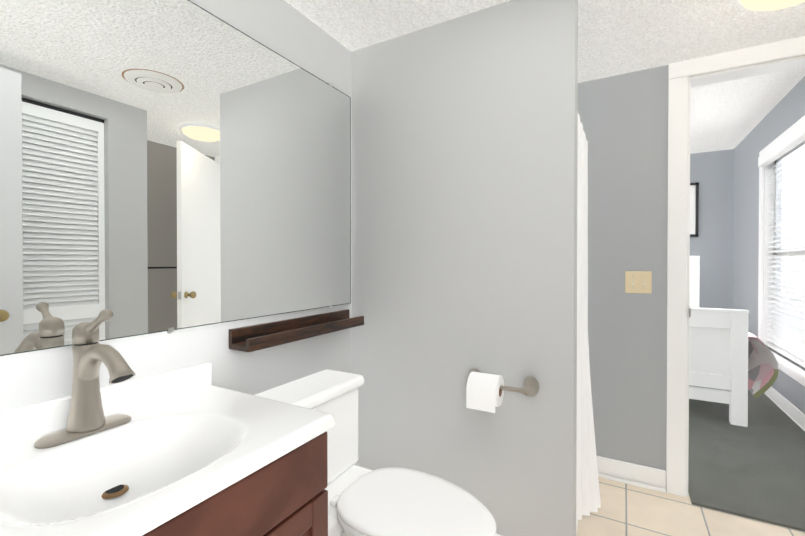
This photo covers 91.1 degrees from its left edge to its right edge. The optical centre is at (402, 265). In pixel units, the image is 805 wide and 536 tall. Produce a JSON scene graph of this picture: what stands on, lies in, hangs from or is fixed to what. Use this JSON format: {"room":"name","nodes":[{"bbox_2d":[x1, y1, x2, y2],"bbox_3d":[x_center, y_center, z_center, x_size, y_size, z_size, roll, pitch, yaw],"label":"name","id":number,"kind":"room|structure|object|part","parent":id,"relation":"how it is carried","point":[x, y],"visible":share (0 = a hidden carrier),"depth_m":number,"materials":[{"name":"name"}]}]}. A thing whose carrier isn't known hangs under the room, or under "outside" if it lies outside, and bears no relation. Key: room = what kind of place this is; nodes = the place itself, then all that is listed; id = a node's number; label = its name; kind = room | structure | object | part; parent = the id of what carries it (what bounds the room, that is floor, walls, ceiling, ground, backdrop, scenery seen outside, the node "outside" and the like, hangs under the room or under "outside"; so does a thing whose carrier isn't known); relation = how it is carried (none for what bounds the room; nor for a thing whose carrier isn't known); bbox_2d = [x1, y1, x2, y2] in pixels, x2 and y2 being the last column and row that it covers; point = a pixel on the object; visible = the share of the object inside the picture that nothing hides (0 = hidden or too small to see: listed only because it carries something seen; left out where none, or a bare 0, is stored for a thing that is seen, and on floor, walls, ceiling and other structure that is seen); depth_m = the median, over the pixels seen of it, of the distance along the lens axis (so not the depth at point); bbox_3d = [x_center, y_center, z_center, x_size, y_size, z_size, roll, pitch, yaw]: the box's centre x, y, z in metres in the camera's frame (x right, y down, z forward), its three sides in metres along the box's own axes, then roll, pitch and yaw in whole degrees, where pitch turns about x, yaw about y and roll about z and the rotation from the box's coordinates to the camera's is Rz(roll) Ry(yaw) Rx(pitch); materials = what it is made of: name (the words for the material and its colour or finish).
{"room":"bathroom","nodes":[
{"label":"bathroom","id":0,"kind":"room"},
{"bbox_2d":[0,345,72,411],"bbox_3d":[-0.839,0.244,0.888,0.100,0.115,0.122,0,1,29],"label":"wall","id":1,"kind":"structure","parent":0,"point":[34,377],"depth_m":0.86,"materials":[{"name":"grey paint"}]},
{"bbox_2d":[190,0,350,96],"bbox_3d":[-0.476,-0.887,1.524,0.100,0.213,0.778,0,1,29],"label":"wall","id":2,"kind":"structure","parent":0,"point":[285,29],"depth_m":1.51,"materials":[{"name":"grey paint"}]},
{"bbox_2d":[0,0,351,394],"bbox_3d":[-0.671,-0.135,1.175,0.109,1.288,1.600,0,1,29],"label":"mirror","id":3,"kind":"object","parent":2,"relation":"attached to","point":[169,166],"depth_m":1.10,"materials":[{"name":"clear glass"}]},
{"bbox_2d":[229,309,363,351],"bbox_3d":[-0.367,0.237,1.522,0.098,0.064,0.622,0,1,29],"label":"shelf ledge","id":4,"kind":"object","parent":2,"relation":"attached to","point":[251,338],"visible":0.98,"depth_m":1.43,"materials":[{"name":"brown wood"}]},
{"bbox_2d":[351,0,577,535],"bbox_3d":[0.205,0.071,1.660,0.962,2.130,0.100,0,1,29],"label":"wall","id":5,"kind":"structure","parent":0,"point":[464,139],"depth_m":1.56,"materials":[{"name":"grey paint"}]},
{"bbox_2d":[466,368,538,412],"bbox_3d":[0.350,0.463,1.451,0.271,0.119,0.122,0,1,29],"label":"toilet paper holder","id":6,"kind":"object","parent":5,"relation":"attached to","point":[484,391],"visible":0.98,"depth_m":1.43,"materials":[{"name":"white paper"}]},
{"bbox_2d":[285,0,804,82],"bbox_3d":[0.386,-1.015,0.505,2.600,0.060,3.680,0,1,29],"label":"ceiling","id":7,"kind":"structure","parent":0,"point":[617,37],"depth_m":1.64,"materials":[{"name":"white paint"}]},
{"bbox_2d":[731,0,804,10],"bbox_3d":[1.333,-0.955,1.344,0.334,0.074,0.334,0,1,29],"label":"ceiling light","id":8,"kind":"object","parent":7,"relation":"attached to","point":[763,5],"visible":1,"depth_m":1.41,"materials":[{"name":"white glass"}]},
{"bbox_2d":[576,477,804,535],"bbox_3d":[0.386,1.185,0.523,2.600,0.080,3.680,0,1,29],"label":"floor","id":9,"kind":"structure","parent":0,"point":[625,509],"depth_m":1.76,"materials":[{"name":"beige tile"}]},
{"bbox_2d":[0,363,334,535],"bbox_3d":[-0.597,0.722,0.712,0.494,0.842,0.877,0,1,29],"label":"bathroom vanity","id":10,"kind":"object","parent":9,"relation":"on","point":[286,494],"depth_m":0.83,"materials":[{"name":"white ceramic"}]},
{"bbox_2d":[34,309,134,448],"bbox_3d":[-0.631,0.228,0.829,0.204,0.271,0.173,0,1,29],"label":"faucet","id":11,"kind":"object","parent":10,"relation":"on","point":[90,355],"visible":1,"depth_m":0.84,"materials":[{"name":"silver metal"}]},
{"bbox_3d":[-0.597,0.386,0.709,0.494,0.169,0.877,0,1,29],"label":"bathroom vanity top","id":12,"kind":"part","parent":10,"relation":"part of","materials":[{"name":"white ceramic"}]},
{"bbox_2d":[255,369,495,535],"bbox_3d":[-0.082,0.788,1.310,0.790,0.700,0.412,0,1,29],"label":"toilet","id":13,"kind":"object","parent":9,"relation":"on","point":[389,501],"visible":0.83,"depth_m":1.30,"materials":[{"name":"white ceramic"}]},
{"bbox_2d":[578,55,803,492],"bbox_3d":[1.298,-0.087,2.034,2.500,2.440,0.135,0,1,29],"label":"wall","id":14,"kind":"structure","parent":0,"point":[624,119],"depth_m":2.05,"materials":[{"name":"grey paint"}]},
{"bbox_3d":[1.209,0.087,2.026,0.117,0.113,0.017,0,1,29],"label":"light switch plate","id":15,"kind":"part","parent":14,"relation":"part of","materials":[{"name":"beige plastic"}]},
{"bbox_2d":[666,36,804,496],"bbox_3d":[1.748,0.070,1.795,0.916,2.128,0.149,0,1,29],"label":"door frame","id":16,"kind":"structure","parent":14,"relation":"attached to","point":[681,82],"depth_m":1.93,"materials":[{"name":"white wood"}]},
{"bbox_2d":[690,149,733,308],"bbox_3d":[2.371,-0.114,5.373,3.900,2.440,0.100,0,1,29],"label":"wall","id":17,"kind":"structure","parent":0,"point":[712,174],"depth_m":4.60,"materials":[{"name":"grey paint"}]},
{"bbox_2d":[690,182,698,236],"bbox_3d":[3.289,-0.659,4.782,0.475,0.640,0.021,0,1,29],"label":"picture frame","id":18,"kind":"object","parent":17,"relation":"attached to","point":[694,207],"visible":0.31,"depth_m":4.68,"materials":[{"name":"black"}]},
{"bbox_2d":[688,385,804,531],"bbox_3d":[1.538,1.152,3.901,3.900,0.092,3.700,0,1,29],"label":"floor","id":19,"kind":"structure","parent":0,"point":[755,469],"depth_m":2.24,"materials":[{"name":"grey carpet"}]},
{"bbox_2d":[689,256,778,426],"bbox_3d":[2.520,0.501,3.832,1.202,1.210,2.098,0,1,29],"label":"bed","id":20,"kind":"object","parent":19,"relation":"on","point":[732,355],"visible":0.25,"depth_m":2.81,"materials":[{"name":"white paint"}]},
{"bbox_2d":[690,67,804,153],"bbox_3d":[1.583,-1.353,3.960,3.900,0.060,3.520,0,1,29],"label":"ceiling","id":21,"kind":"structure","parent":0,"point":[728,115],"depth_m":3.28,"materials":[{"name":"white paint"}]},
{"bbox_2d":[733,76,804,413],"bbox_3d":[3.024,-0.095,3.045,0.120,2.440,3.320,0,1,29],"label":"wall","id":22,"kind":"structure","parent":0,"point":[785,113],"depth_m":3.82,"materials":[{"name":"grey paint"}]},
{"bbox_2d":[758,115,804,386],"bbox_3d":[2.979,-0.101,3.030,0.155,1.848,1.300,0,1,29],"label":"window","id":23,"kind":"structure","parent":22,"relation":"in","point":[791,369],"depth_m":3.50,"materials":[{"name":"white"}]},
{"bbox_2d":[758,122,804,367],"bbox_3d":[2.967,-0.120,3.037,0.117,1.680,1.100,0,1,29],"label":"window blinds","id":24,"kind":"object","parent":23,"relation":"attached to","point":[787,330],"visible":1,"depth_m":3.09,"materials":[{"name":"white plastic"}]},
{"bbox_2d":[764,386,804,430],"bbox_3d":[2.964,1.072,3.094,0.025,0.105,3.310,0,1,29],"label":"baseboard","id":25,"kind":"structure","parent":22,"relation":"attached to","point":[795,414],"depth_m":2.96,"materials":[{"name":"white wood"}]},
{"bbox_3d":[0.777,-0.644,1.831,0.044,0.044,0.769,0,1,29],"label":"curtain rod","id":26,"kind":"object","parent":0,"visible":0},
{"bbox_2d":[576,114,600,531],"bbox_3d":[0.844,0.214,1.806,0.119,1.770,0.755,0,1,29],"label":"shower curtain","id":27,"kind":"object","parent":26,"relation":"hanging from","point":[588,501],"visible":0.52,"depth_m":1.75,"materials":[{"name":"white fabric"}]}
]}

